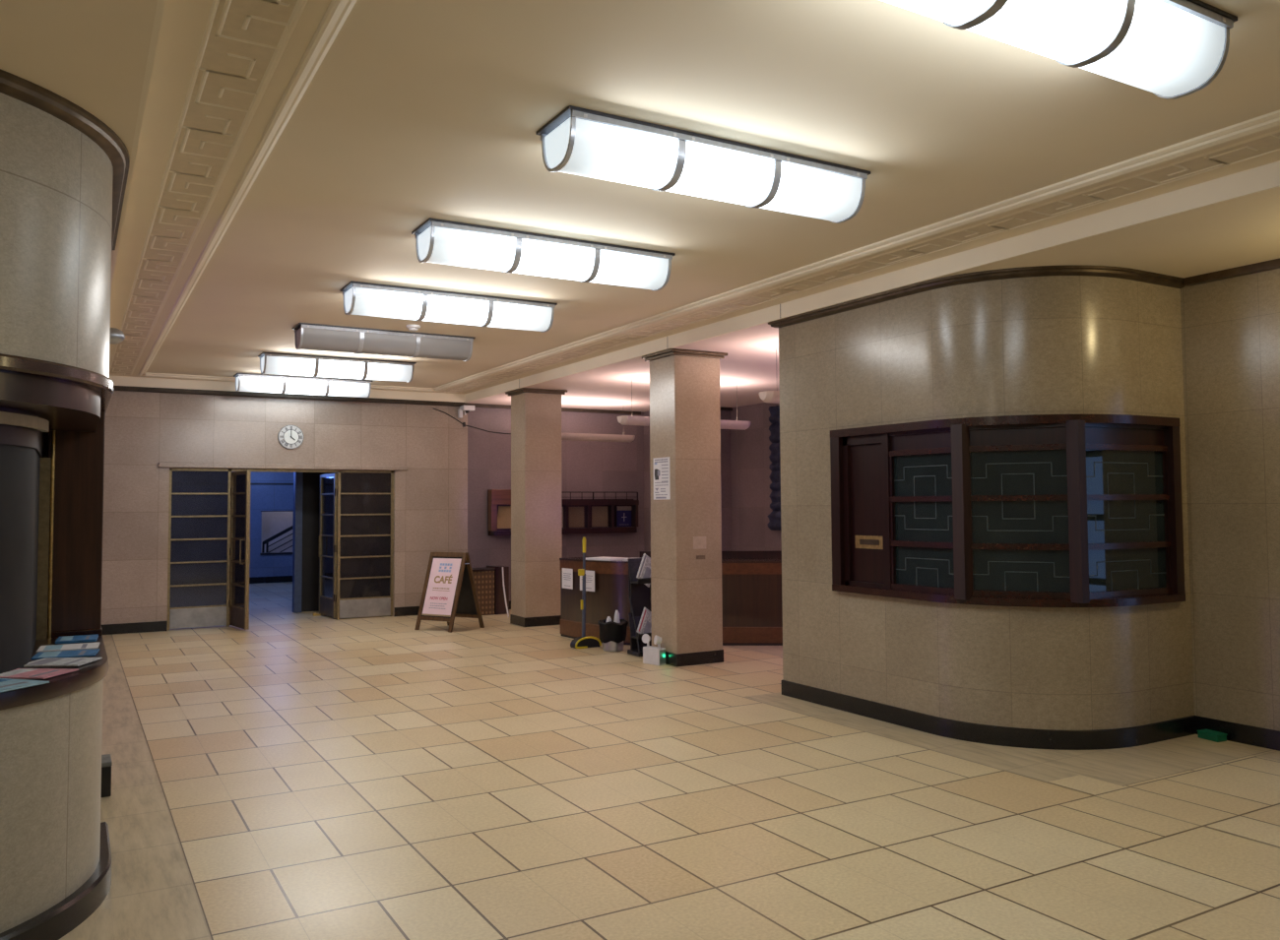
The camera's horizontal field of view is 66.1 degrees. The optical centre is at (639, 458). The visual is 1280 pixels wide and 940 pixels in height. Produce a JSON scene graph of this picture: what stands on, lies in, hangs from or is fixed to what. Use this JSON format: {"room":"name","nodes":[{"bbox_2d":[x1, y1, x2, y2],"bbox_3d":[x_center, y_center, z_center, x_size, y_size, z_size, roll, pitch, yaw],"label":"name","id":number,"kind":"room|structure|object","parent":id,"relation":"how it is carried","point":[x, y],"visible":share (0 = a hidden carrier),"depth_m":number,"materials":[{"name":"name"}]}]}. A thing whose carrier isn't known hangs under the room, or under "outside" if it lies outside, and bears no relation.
{"room":"building lobby","nodes":[
{"label":"building lobby","id":0,"kind":"room"},
{"bbox_2d":[231,471,293,577],"bbox_3d":[-8.756,1.310,20.266,7.200,2.600,0.120,1,-3,-30],"label":"wall","id":1,"kind":"structure","parent":0,"point":[262,497],"depth_m":20.72,"materials":[{"name":"paint"}]},
{"bbox_2d":[249,576,292,583],"bbox_3d":[-8.715,2.541,20.149,7.200,0.130,0.015,1,-3,-30],"label":"baseboard","id":2,"kind":"structure","parent":1,"relation":"attached to","point":[279,579],"depth_m":20.69,"materials":[{"name":"black stone"}]},
{"bbox_2d":[250,483,293,485],"bbox_3d":[-8.726,0.528,20.242,7.200,0.040,0.020,1,-3,-30],"label":"trim","id":3,"kind":"structure","parent":1,"relation":"attached to","point":[250,483],"depth_m":20.78,"materials":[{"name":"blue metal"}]},
{"bbox_2d":[259,511,293,555],"bbox_3d":[-7.644,1.579,20.810,0.720,0.920,0.030,1,-3,-30],"label":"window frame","id":4,"kind":"structure","parent":1,"relation":"in","point":[261,511],"depth_m":20.77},
{"bbox_2d":[260,512,292,553],"bbox_3d":[-8.128,1.377,21.773,3.000,2.600,0.100,1,-3,-30],"label":"wall","id":5,"kind":"structure","parent":0,"point":[273,523],"depth_m":21.77,"materials":[{"name":"paint"}]},
{"bbox_2d":[261,525,292,553],"bbox_3d":[-7.776,2.028,21.307,0.767,1.251,0.050,1,-3,-30],"label":"stair handrail","id":6,"kind":"object","parent":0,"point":[269,540],"visible":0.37,"depth_m":21.25,"materials":[{"name":"black metal"}]},
{"bbox_2d":[292,472,303,613],"bbox_3d":[-5.206,1.037,14.957,0.105,2.600,0.160,1,-3,-30],"label":"wall pier","id":7,"kind":"object","parent":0,"point":[297,477],"visible":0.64,"depth_m":14.88,"materials":[{"name":"blue paint"}]},
{"bbox_2d":[301,472,337,612],"bbox_3d":[-3.870,1.068,15.787,3.040,2.600,0.060,1,-3,-30],"label":"panelling","id":8,"kind":"object","parent":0,"point":[309,580],"visible":0.14,"depth_m":15.06,"materials":[{"name":"wood"}]},
{"bbox_2d":[101,390,643,625],"bbox_3d":[-4.977,0.640,13.663,11.500,3.270,0.280,1,-3,-30],"label":"wall","id":9,"kind":"structure","parent":0,"point":[440,502],"depth_m":14.16,"materials":[{"name":"stone"}]},
{"bbox_2d":[166,467,231,630],"bbox_3d":[-5.850,1.195,13.060,0.765,2.115,0.058,1,-3,-30],"label":"door","id":10,"kind":"structure","parent":9,"relation":"in","point":[199,500],"depth_m":13.05,"materials":[{"name":"glass"}]},
{"bbox_2d":[228,470,251,630],"bbox_3d":[-5.292,1.200,12.987,0.133,2.050,0.730,2,-3,-39],"label":"door","id":11,"kind":"structure","parent":9,"relation":"in","point":[239,550],"depth_m":12.94,"materials":[{"name":"brown metal"}]},
{"bbox_2d":[158,462,407,470],"bbox_3d":[-4.824,0.116,13.590,3.283,0.063,0.045,1,-3,-30],"label":"trim","id":12,"kind":"structure","parent":9,"relation":"attached to","point":[160,465],"depth_m":13.48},
{"bbox_2d":[231,468,338,472],"bbox_3d":[-4.916,0.176,13.658,1.415,0.035,0.050,1,-3,-30],"label":"trim","id":13,"kind":"structure","parent":9,"relation":"attached to","point":[232,470],"depth_m":13.67,"materials":[{"name":"brown metal"}]},
{"bbox_2d":[109,375,465,402],"bbox_3d":[-4.746,-0.951,13.565,4.895,0.145,0.020,1,-3,-30],"label":"trim","id":14,"kind":"structure","parent":9,"relation":"attached to","point":[129,381],"depth_m":13.06,"materials":[{"name":"beige paint"}]},
{"bbox_2d":[277,425,303,448],"bbox_3d":[-4.829,-0.292,13.610,0.336,0.336,0.041,1,-3,-30],"label":"wall clock","id":15,"kind":"object","parent":9,"relation":"attached to","point":[289,436],"visible":1,"depth_m":13.60,"materials":[{"name":"silver metal"}]},
{"bbox_2d":[101,600,511,635],"bbox_3d":[-4.937,2.201,13.438,11.400,0.130,0.012,1,-3,-30],"label":"baseboard","id":16,"kind":"structure","parent":9,"relation":"attached to","point":[156,626],"depth_m":12.62,"materials":[{"name":"black stone"}]},
{"bbox_2d":[319,473,337,618],"bbox_3d":[-4.516,1.256,14.262,0.133,2.050,0.730,2,-3,-35],"label":"door","id":17,"kind":"structure","parent":9,"relation":"in","point":[328,482],"depth_m":14.25,"materials":[{"name":"brown metal"}]},
{"bbox_2d":[336,470,393,620],"bbox_3d":[-3.949,1.235,14.161,0.800,2.115,0.058,1,-3,-30],"label":"door","id":18,"kind":"structure","parent":9,"relation":"in","point":[365,498],"depth_m":14.15,"materials":[{"name":"glass"}]},
{"bbox_2d":[113,385,640,414],"bbox_3d":[-4.916,-0.854,13.531,11.420,0.050,0.140,1,-3,-30],"label":"trim","id":19,"kind":"structure","parent":9,"relation":"attached to","point":[115,388],"depth_m":13.78,"materials":[{"name":"wood"}]},
{"bbox_2d":[457,405,474,418],"bbox_3d":[-2.618,-0.697,14.827,0.210,0.180,0.190,1,-3,-30],"label":"camera","id":20,"kind":"object","parent":9,"relation":"attached to","point":[466,409],"visible":1,"depth_m":14.78,"materials":[{"name":"white plastic"}]},
{"bbox_2d":[433,408,511,434],"bbox_3d":[-2.418,-0.558,15.034,1.542,0.354,0.019,1,-3,-30],"label":"cable","id":21,"kind":"object","parent":9,"relation":"attached to","point":[463,423],"visible":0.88,"depth_m":14.90,"materials":[{"name":"black plastic"}]},
{"bbox_2d":[487,489,511,535],"bbox_3d":[-1.936,0.836,15.151,0.800,0.700,0.180,1,-3,-30],"label":"upper cabinet","id":22,"kind":"object","parent":9,"relation":"attached to","point":[498,500],"visible":0.46,"depth_m":14.99,"materials":[{"name":"brown wood"}]},
{"bbox_2d":[490,530,511,535],"bbox_3d":[-1.921,1.150,15.143,0.770,0.070,0.180,1,-3,-30],"label":"shelf","id":23,"kind":"object","parent":22,"relation":"attached to","point":[492,533],"depth_m":14.94,"materials":[{"name":"brown wood"}]},
{"bbox_2d":[561,491,639,534],"bbox_3d":[-0.778,0.876,15.821,1.662,0.668,0.180,1,-3,-30],"label":"display cabinet","id":24,"kind":"object","parent":9,"relation":"attached to","point":[578,516],"visible":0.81,"depth_m":15.88,"materials":[{"name":"brown wood"}]},
{"bbox_2d":[562,526,637,534],"bbox_3d":[-0.792,1.164,15.797,1.600,0.090,0.180,1,-3,-30],"label":"shelf","id":25,"kind":"object","parent":24,"relation":"attached to","point":[565,530],"depth_m":15.77,"materials":[{"name":"brown wood"}]},
{"bbox_2d":[616,506,631,526],"bbox_3d":[-0.261,0.957,16.155,0.270,0.330,0.013,1,-3,-30],"label":"poster","id":26,"kind":"object","parent":24,"relation":"on","point":[623,513],"depth_m":16.15,"materials":[{"name":"paper"}]},
{"bbox_2d":[465,160,1279,402],"bbox_3d":[1.658,-1.281,7.420,0.022,0.145,17.050,1,-3,-30],"label":"beam","id":27,"kind":"structure","parent":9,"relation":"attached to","point":[1264,177],"depth_m":6.49,"materials":[{"name":"beige paint"}]},
{"bbox_2d":[0,0,1279,412],"bbox_3d":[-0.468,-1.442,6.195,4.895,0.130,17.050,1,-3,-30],"label":"ceiling","id":28,"kind":"structure","parent":0,"point":[416,111],"depth_m":4.59,"materials":[{"name":"beige paint"}]},
{"bbox_2d":[110,0,165,289],"bbox_3d":[-2.591,-1.369,4.960,0.026,0.145,17.050,1,-3,-30],"label":"trim","id":29,"kind":"structure","parent":28,"relation":"attached to","point":[160,3],"depth_m":3.84,"materials":[{"name":"beige paint"}]},
{"bbox_2d":[109,0,308,375],"bbox_3d":[-2.236,-1.423,4.943,0.277,0.009,17.184,1,-3,-30],"label":"trim","id":30,"kind":"structure","parent":28,"relation":"attached to","point":[243,43],"depth_m":4.43,"materials":[{"name":"paint"}]},
{"bbox_2d":[138,0,356,376],"bbox_3d":[-2.055,-1.431,5.118,0.080,0.054,16.780,1,-3,-30],"label":"trim","id":31,"kind":"structure","parent":28,"relation":"attached to","point":[338,11],"depth_m":4.43,"materials":[{"name":"beige paint"}]},
{"bbox_2d":[144,372,433,391],"bbox_3d":[-4.632,-1.027,13.357,3.730,0.054,0.080,1,-3,-30],"label":"trim","id":32,"kind":"structure","parent":28,"relation":"attached to","point":[147,374],"depth_m":12.83,"materials":[{"name":"beige paint"}]},
{"bbox_2d":[233,373,373,397],"bbox_3d":[-4.449,-0.949,13.043,1.715,0.221,0.344,1,-3,-30],"label":"ceiling light","id":33,"kind":"object","parent":28,"relation":"attached to","point":[244,382],"visible":1,"depth_m":12.90,"materials":[{"name":"glass"}]},
{"bbox_2d":[236,376,283,393],"bbox_3d":[-4.926,-0.948,12.766,0.552,0.187,0.300,1,-3,-30],"label":"diffuser","id":34,"kind":"object","parent":33,"relation":"attached to","point":[260,384],"depth_m":12.66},
{"bbox_2d":[284,379,326,395],"bbox_3d":[-4.449,-0.938,13.042,0.552,0.187,0.300,1,-3,-30],"label":"diffuser","id":35,"kind":"object","parent":33,"relation":"attached to","point":[291,386],"depth_m":12.94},
{"bbox_2d":[327,381,369,397],"bbox_3d":[-3.972,-0.928,13.319,0.552,0.187,0.300,1,-3,-30],"label":"diffuser","id":36,"kind":"object","parent":33,"relation":"attached to","point":[360,389],"depth_m":13.21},
{"bbox_2d":[257,351,416,383],"bbox_3d":[-3.482,-1.034,11.375,1.715,0.221,0.344,1,-3,-30],"label":"ceiling light","id":37,"kind":"object","parent":28,"relation":"attached to","point":[270,362],"visible":1,"depth_m":11.23,"materials":[{"name":"glass"}]},
{"bbox_2d":[260,355,315,376],"bbox_3d":[-3.959,-1.033,11.098,0.552,0.187,0.300,1,-3,-30],"label":"diffuser","id":38,"kind":"object","parent":37,"relation":"attached to","point":[299,365],"depth_m":10.99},
{"bbox_2d":[316,359,364,379],"bbox_3d":[-3.482,-1.023,11.374,0.552,0.187,0.300,1,-3,-30],"label":"diffuser","id":39,"kind":"object","parent":37,"relation":"attached to","point":[333,368],"depth_m":11.27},
{"bbox_2d":[365,363,412,382],"bbox_3d":[-3.004,-1.013,11.651,0.552,0.187,0.300,1,-3,-30],"label":"diffuser","id":40,"kind":"object","parent":37,"relation":"attached to","point":[402,372],"depth_m":11.55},
{"bbox_2d":[292,322,475,361],"bbox_3d":[-2.494,-1.120,9.673,1.715,0.221,0.344,1,-3,-30],"label":"ceiling light","id":41,"kind":"object","parent":28,"relation":"attached to","point":[315,337],"visible":1,"depth_m":9.52,"materials":[{"name":"metal"}]},
{"bbox_2d":[296,327,360,352],"bbox_3d":[-2.971,-1.119,9.396,0.552,0.187,0.300,1,-3,-30],"label":"diffuser","id":42,"kind":"object","parent":41,"relation":"attached to","point":[343,340],"depth_m":9.29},
{"bbox_2d":[360,332,416,357],"bbox_3d":[-2.494,-1.109,9.672,0.552,0.187,0.300,1,-3,-30],"label":"diffuser","id":43,"kind":"object","parent":41,"relation":"attached to","point":[384,344],"depth_m":9.57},
{"bbox_2d":[416,337,470,360],"bbox_3d":[-2.017,-1.099,9.948,0.552,0.187,0.300,1,-3,-30],"label":"diffuser","id":44,"kind":"object","parent":41,"relation":"attached to","point":[454,349],"depth_m":9.84,"materials":[{"name":"plastic"}]},
{"bbox_2d":[340,280,557,332],"bbox_3d":[-1.527,-1.205,8.005,1.715,0.221,0.344,1,-3,-30],"label":"ceiling light","id":45,"kind":"object","parent":28,"relation":"attached to","point":[359,298],"visible":1,"depth_m":7.85,"materials":[{"name":"metal"}]},
{"bbox_2d":[344,287,422,319],"bbox_3d":[-2.004,-1.204,7.728,0.552,0.187,0.300,1,-3,-30],"label":"diffuser","id":46,"kind":"object","parent":45,"relation":"attached to","point":[387,302],"depth_m":7.62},
{"bbox_2d":[422,295,488,325],"bbox_3d":[-1.527,-1.194,8.004,0.552,0.187,0.300,1,-3,-30],"label":"diffuser","id":47,"kind":"object","parent":45,"relation":"attached to","point":[473,310],"depth_m":7.90,"materials":[{"name":"plastic"}]},
{"bbox_2d":[487,302,551,331],"bbox_3d":[-1.049,-1.184,8.281,0.552,0.187,0.300,1,-3,-30],"label":"diffuser","id":48,"kind":"object","parent":45,"relation":"attached to","point":[529,316],"depth_m":8.18,"materials":[{"name":"plastic"}]},
{"bbox_2d":[411,217,675,291],"bbox_3d":[-0.589,-1.287,6.389,1.715,0.221,0.344,1,-3,-30],"label":"ceiling light","id":49,"kind":"object","parent":28,"relation":"attached to","point":[437,241],"visible":1,"depth_m":6.22,"materials":[{"name":"metal"}]},
{"bbox_2d":[417,226,515,271],"bbox_3d":[-1.067,-1.286,6.112,0.552,0.187,0.300,1,-3,-30],"label":"diffuser","id":50,"kind":"object","parent":49,"relation":"attached to","point":[477,247],"depth_m":6.01,"materials":[{"name":"plastic"}]},
{"bbox_2d":[512,239,594,281],"bbox_3d":[-0.589,-1.276,6.388,0.552,0.187,0.300,1,-3,-30],"label":"diffuser","id":51,"kind":"object","parent":49,"relation":"attached to","point":[566,259],"depth_m":6.28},
{"bbox_2d":[588,250,668,289],"bbox_3d":[-0.112,-1.266,6.665,0.552,0.187,0.300,1,-3,-30],"label":"diffuser","id":52,"kind":"object","parent":49,"relation":"attached to","point":[640,269],"depth_m":6.56,"materials":[{"name":"plastic"}]},
{"bbox_2d":[561,432,635,442],"bbox_3d":[-0.932,-0.553,14.704,1.900,0.590,0.210,1,-3,-30],"label":"pendant uplighter","id":53,"kind":"object","parent":28,"relation":"hanging from","point":[564,436],"visible":0.52,"depth_m":14.77,"materials":[{"name":"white metal"}]},
{"bbox_2d":[617,377,750,430],"bbox_3d":[0.574,-0.677,12.286,1.900,0.590,0.210,1,-3,-30],"label":"pendant uplighter","id":54,"kind":"object","parent":28,"relation":"hanging from","point":[631,419],"visible":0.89,"depth_m":11.90,"materials":[{"name":"white metal"}]},
{"bbox_2d":[536,105,870,223],"bbox_3d":[0.356,-1.369,4.760,1.715,0.221,0.344,1,-3,-30],"label":"ceiling light","id":55,"kind":"object","parent":28,"relation":"attached to","point":[578,141],"visible":1,"depth_m":4.58,"materials":[{"name":"metal"}]},
{"bbox_2d":[544,117,678,189],"bbox_3d":[-0.122,-1.369,4.483,0.552,0.187,0.300,1,-3,-30],"label":"diffuser","id":56,"kind":"object","parent":55,"relation":"attached to","point":[619,150],"depth_m":4.38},
{"bbox_2d":[666,141,774,205],"bbox_3d":[0.356,-1.359,4.759,0.552,0.187,0.300,1,-3,-30],"label":"diffuser","id":57,"kind":"object","parent":55,"relation":"attached to","point":[734,172],"depth_m":4.66,"materials":[{"name":"plastic"}]},
{"bbox_2d":[760,162,861,221],"bbox_3d":[0.833,-1.349,5.036,0.552,0.187,0.300,1,-3,-30],"label":"diffuser","id":58,"kind":"object","parent":55,"relation":"attached to","point":[832,192],"depth_m":4.93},
{"bbox_2d":[759,342,779,403],"bbox_3d":[1.986,-0.802,9.813,1.900,0.590,0.210,1,-3,-30],"label":"pendant uplighter","id":59,"kind":"object","parent":28,"relation":"hanging from","point":[771,397],"visible":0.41,"depth_m":9.30,"materials":[{"name":"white metal"}]},
{"bbox_2d":[433,109,1279,391],"bbox_3d":[1.242,-1.362,7.027,0.080,0.054,16.780,1,-3,-30],"label":"trim","id":60,"kind":"structure","parent":28,"relation":"attached to","point":[1270,120],"depth_m":5.84,"materials":[{"name":"beige paint"}]},
{"bbox_2d":[443,129,1279,392],"bbox_3d":[1.491,-1.346,7.101,0.277,0.009,17.184,1,-3,-30],"label":"trim","id":61,"kind":"structure","parent":28,"relation":"attached to","point":[1268,143],"depth_m":6.14,"materials":[{"name":"paint"}]},
{"bbox_2d":[880,0,1237,99],"bbox_3d":[1.275,-1.450,3.174,1.715,0.221,0.344,1,-3,-30],"label":"ceiling light","id":62,"kind":"object","parent":28,"relation":"attached to","point":[1169,49],"visible":1,"depth_m":3.25,"materials":[{"name":"metal"}]},
{"bbox_2d":[880,0,994,24],"bbox_3d":[0.798,-1.449,2.897,0.552,0.187,0.300,1,-3,-30],"label":"diffuser","id":63,"kind":"object","parent":62,"relation":"attached to","point":[950,12],"depth_m":2.97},
{"bbox_2d":[966,0,1126,63],"bbox_3d":[1.276,-1.439,3.174,0.552,0.187,0.300,1,-3,-30],"label":"diffuser","id":64,"kind":"object","parent":62,"relation":"attached to","point":[1060,31],"depth_m":3.13,"materials":[{"name":"plastic"}]},
{"bbox_2d":[1078,0,1224,96],"bbox_3d":[1.753,-1.429,3.450,0.552,0.187,0.300,1,-3,-30],"label":"diffuser","id":65,"kind":"object","parent":62,"relation":"attached to","point":[1161,47],"depth_m":3.36,"materials":[{"name":"plastic"}]},
{"bbox_2d":[59,581,1279,939],"bbox_3d":[-2.420,2.151,10.290,12.600,0.100,26.400,1,-3,-30],"label":"floor","id":66,"kind":"structure","parent":0,"point":[378,778],"depth_m":5.19,"materials":[{"name":"tile"}]},
{"bbox_2d":[0,68,129,939],"bbox_3d":[-3.644,0.235,3.920,2.830,3.145,2.680,1,-3,-30],"label":"booth","id":67,"kind":"object","parent":66,"relation":"on","point":[64,170],"visible":0.96,"depth_m":3.83,"materials":[{"name":"stone"}]},
{"bbox_2d":[0,444,41,673],"bbox_3d":[-2.733,0.358,4.157,0.431,1.010,1.817,0,-3,-8],"label":"roller shutter","id":68,"kind":"object","parent":67,"relation":"hanging from","point":[20,464],"depth_m":3.95,"materials":[{"name":"metal"}]},
{"bbox_2d":[0,678,49,692],"bbox_3d":[-2.337,0.825,3.578,0.260,0.007,0.200,-1,-3,17],"label":"leaflet","id":69,"kind":"object","parent":67,"relation":"on","point":[6,684],"visible":1,"depth_m":3.59,"materials":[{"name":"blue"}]},
{"bbox_2d":[0,668,78,679],"bbox_3d":[-2.370,0.837,3.824,0.260,0.006,0.200,-1,-3,5],"label":"leaflet","id":70,"kind":"object","parent":67,"relation":"on","point":[19,673],"visible":1,"depth_m":3.82,"materials":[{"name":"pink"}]},
{"bbox_2d":[0,636,108,710],"bbox_3d":[-2.586,0.886,4.075,0.739,0.065,2.189,0,-3,-8],"label":"countertop","id":71,"kind":"structure","parent":67,"relation":"on","point":[88,674],"depth_m":3.79,"materials":[{"name":"brown wood"}]},
{"bbox_2d":[23,657,102,667],"bbox_3d":[-2.414,0.850,4.099,0.240,0.007,0.200,0,-3,-3],"label":"leaflet","id":72,"kind":"object","parent":67,"relation":"on","point":[48,662],"visible":0.95,"depth_m":4.08,"materials":[{"name":"grey"}]},
{"bbox_2d":[30,648,99,659],"bbox_3d":[-2.522,0.862,4.325,0.240,0.006,0.200,1,-3,-23],"label":"leaflet","id":73,"kind":"object","parent":67,"relation":"on","point":[78,653],"visible":1,"depth_m":4.31,"materials":[{"name":"blue"}]},
{"bbox_2d":[36,642,99,652],"bbox_3d":[-2.634,0.873,4.538,0.240,0.006,0.200,1,-3,-26],"label":"leaflet","id":74,"kind":"object","parent":67,"relation":"on","point":[86,646],"visible":0.98,"depth_m":4.52,"materials":[{"name":"white paper"}]},
{"bbox_2d":[55,635,98,643],"bbox_3d":[-2.739,0.881,4.789,0.170,0.013,0.200,1,-3,-26],"label":"leaflet","id":75,"kind":"object","parent":67,"relation":"on","point":[84,638],"visible":1,"depth_m":4.74,"materials":[{"name":"blue"}]},
{"bbox_2d":[109,327,124,344],"bbox_3d":[-3.042,-0.705,5.677,0.119,0.120,0.120,1,-3,-30],"label":"security camera","id":76,"kind":"object","parent":67,"relation":"attached to","point":[116,336],"visible":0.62,"depth_m":5.65,"materials":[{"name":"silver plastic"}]},
{"bbox_2d":[414,552,484,633],"bbox_3d":[-2.471,1.724,12.788,0.667,0.996,0.589,-2,-3,28],"label":"sandwich board","id":77,"kind":"object","parent":66,"relation":"on","point":[449,592],"visible":1,"depth_m":12.72,"materials":[{"name":"brown wood"}]},
{"bbox_2d":[429,587,449,609],"bbox_3d":[-2.578,1.802,12.640,0.284,0.258,0.072,-2,-3,28],"label":"print","id":78,"kind":"object","parent":77,"relation":"attached to","point":[439,598],"depth_m":12.64,"materials":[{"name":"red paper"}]},
{"bbox_2d":[421,558,461,617],"bbox_3d":[-2.556,1.663,12.682,0.428,0.726,0.485,1,-3,-30],"label":"poster","id":79,"kind":"object","parent":77,"relation":"on","point":[441,590],"depth_m":12.68,"materials":[{"name":"paper"}]},
{"bbox_2d":[438,563,451,572],"bbox_3d":[-2.521,1.422,12.746,0.205,0.110,0.031,-2,-3,28],"label":"print","id":80,"kind":"object","parent":77,"relation":"on","point":[442,567],"depth_m":12.75},
{"bbox_2d":[471,565,509,615],"bbox_3d":[-2.375,1.948,14.481,0.810,0.700,0.400,1,-3,-30],"label":"wicker hamper","id":81,"kind":"object","parent":66,"relation":"on","point":[487,579],"visible":0.53,"depth_m":14.39,"materials":[{"name":"brown wicker"}]},
{"bbox_2d":[505,387,567,627],"bbox_3d":[-1.405,0.664,13.315,0.655,3.144,0.600,1,-3,-30],"label":"stone column","id":82,"kind":"structure","parent":66,"relation":"on","point":[536,414],"depth_m":13.12,"materials":[{"name":"stone"}]},
{"bbox_2d":[570,537,601,648],"bbox_3d":[-0.613,1.510,11.075,0.334,1.237,0.172,1,-3,-30],"label":"floor sweeper","id":83,"kind":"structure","parent":66,"relation":"on","point":[583,642],"depth_m":11.06,"materials":[{"name":"yellow plastic"}]},
{"bbox_2d":[597,618,629,651],"bbox_3d":[-0.293,1.943,10.787,0.342,0.337,0.339,1,-3,-30],"label":"waste bin","id":84,"kind":"object","parent":66,"relation":"on","point":[612,635],"visible":0.96,"depth_m":10.68,"materials":[{"name":"plastic"}]},
{"bbox_2d":[627,558,651,656],"bbox_3d":[0.051,1.586,10.514,0.300,1.020,0.260,1,-3,-30],"label":"rack","id":85,"kind":"object","parent":66,"relation":"on","point":[639,594],"visible":0.55,"depth_m":10.56,"materials":[{"name":"black plastic"}]},
{"bbox_2d":[627,558,650,583],"bbox_3d":[0.046,1.208,10.535,0.280,0.263,0.232,1,-3,-30],"label":"tray","id":86,"kind":"object","parent":85,"relation":"on","point":[633,563],"depth_m":10.55,"materials":[{"name":"clear plastic"}]},
{"bbox_2d":[628,612,651,639],"bbox_3d":[0.050,1.787,10.508,0.280,0.263,0.232,1,-3,-30],"label":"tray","id":87,"kind":"object","parent":85,"relation":"on","point":[634,618],"depth_m":10.51,"materials":[{"name":"clear plastic"}]},
{"bbox_2d":[636,553,650,587],"bbox_3d":[0.071,1.193,10.457,0.266,0.362,0.052,1,-3,-30],"label":"newspaper","id":88,"kind":"object","parent":85,"relation":"in","point":[644,571],"visible":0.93,"depth_m":10.44,"materials":[{"name":"grey paper"}]},
{"bbox_2d":[636,607,651,634],"bbox_3d":[0.074,1.763,10.430,0.266,0.362,0.052,1,-3,-30],"label":"newspaper","id":89,"kind":"object","parent":85,"relation":"in","point":[645,624],"visible":0.84,"depth_m":10.41,"materials":[{"name":"white paper"}]},
{"bbox_2d":[641,634,665,665],"bbox_3d":[0.138,1.917,9.863,0.110,0.296,0.248,2,-4,-43],"label":"emergency light","id":90,"kind":"object","parent":66,"relation":"on","point":[656,656],"visible":1,"depth_m":9.81,"materials":[{"name":"white plastic"}]},
{"bbox_2d":[559,550,782,645],"bbox_3d":[0.660,1.619,11.517,3.435,1.040,1.046,-1,-3,14],"label":"reception desk","id":91,"kind":"object","parent":66,"relation":"on","point":[751,580],"visible":0.31,"depth_m":11.14,"materials":[{"name":"brown wood"}]},
{"bbox_2d":[562,568,573,589],"bbox_3d":[-0.878,1.454,11.862,0.005,0.242,0.250,2,-3,-35],"label":"paper notice","id":92,"kind":"object","parent":91,"relation":"attached to","point":[567,574],"visible":1,"depth_m":11.85,"materials":[{"name":"grey"}]},
{"bbox_2d":[579,570,594,591],"bbox_3d":[-0.618,1.437,11.516,0.005,0.240,0.290,2,-3,-40],"label":"paper notice","id":93,"kind":"object","parent":91,"relation":"attached to","point":[590,575],"visible":0.63,"depth_m":11.48,"materials":[{"name":"grey"}]},
{"bbox_2d":[585,556,627,561],"bbox_3d":[-0.394,1.191,11.650,0.434,0.020,0.313,-3,-4,43],"label":"paper stack","id":94,"kind":"object","parent":91,"relation":"on","point":[603,557],"visible":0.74,"depth_m":11.57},
{"bbox_2d":[559,556,781,563],"bbox_3d":[0.658,1.200,11.536,3.435,0.020,1.046,-1,-3,14],"label":"countertop","id":95,"kind":"structure","parent":91,"relation":"on","point":[724,560],"depth_m":11.40,"materials":[{"name":"brown wood"}]},
{"bbox_2d":[641,348,727,667],"bbox_3d":[0.469,0.500,10.100,0.670,3.144,0.610,1,-3,-30],"label":"stone column","id":96,"kind":"structure","parent":66,"relation":"on","point":[686,602],"depth_m":9.90,"materials":[{"name":"stone"}]},
{"bbox_2d":[653,456,670,500],"bbox_3d":[0.219,0.208,9.987,0.004,0.426,0.320,1,-3,-30],"label":"notice","id":97,"kind":"object","parent":96,"relation":"attached to","point":[662,480],"visible":1,"depth_m":9.98,"materials":[{"name":"white paper"}]},
{"bbox_2d":[768,264,1195,750],"bbox_3d":[3.108,0.381,7.928,3.065,3.145,2.710,1,-3,-30],"label":"booth","id":98,"kind":"object","parent":66,"relation":"on","point":[984,495],"visible":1,"depth_m":6.66,"materials":[{"name":"stone"}]},
{"bbox_2d":[1196,729,1227,742],"bbox_3d":[3.838,1.863,6.598,0.096,0.050,0.156,1,-3,-22],"label":"box","id":99,"kind":"object","parent":66,"relation":"on","point":[1208,735],"visible":1,"depth_m":6.57,"materials":[{"name":"green plastic"}]},
{"bbox_2d":[643,410,731,551],"bbox_3d":[0.855,0.733,16.162,1.100,3.245,1.240,1,-3,-30],"label":"wall","id":100,"kind":"structure","parent":0,"point":[726,471],"depth_m":15.80,"materials":[{"name":"paint"}]},
{"bbox_2d":[730,402,781,551],"bbox_3d":[3.184,0.571,13.043,0.200,3.245,6.600,1,-3,-30],"label":"wall","id":101,"kind":"structure","parent":0,"point":[750,453],"depth_m":15.33,"materials":[{"name":"paint"}]},
{"bbox_2d":[767,405,781,530],"bbox_3d":[2.126,0.139,14.418,0.105,1.850,0.840,1,-3,-30],"label":"blind","id":102,"kind":"object","parent":101,"relation":"attached to","point":[774,524],"visible":0.39,"depth_m":14.61,"materials":[{"name":"fabric"}]},
{"bbox_2d":[1180,268,1279,731],"bbox_3d":[5.034,0.180,4.982,0.250,3.245,9.580,1,-3,-30],"label":"wall","id":103,"kind":"structure","parent":0,"point":[1231,327],"depth_m":6.56,"materials":[{"name":"stone"}]},
{"bbox_2d":[1183,258,1279,286],"bbox_3d":[5.546,-1.376,3.840,0.065,0.050,6.955,1,-3,-30],"label":"trim","id":104,"kind":"structure","parent":103,"relation":"attached to","point":[1270,265],"depth_m":6.55,"materials":[{"name":"brown wood"}]},
{"bbox_2d":[1194,715,1279,751],"bbox_3d":[5.575,1.680,3.733,0.012,0.124,7.010,1,-3,-30],"label":"baseboard","id":105,"kind":"structure","parent":103,"relation":"attached to","point":[1237,733],"depth_m":6.48,"materials":[{"name":"black stone"}]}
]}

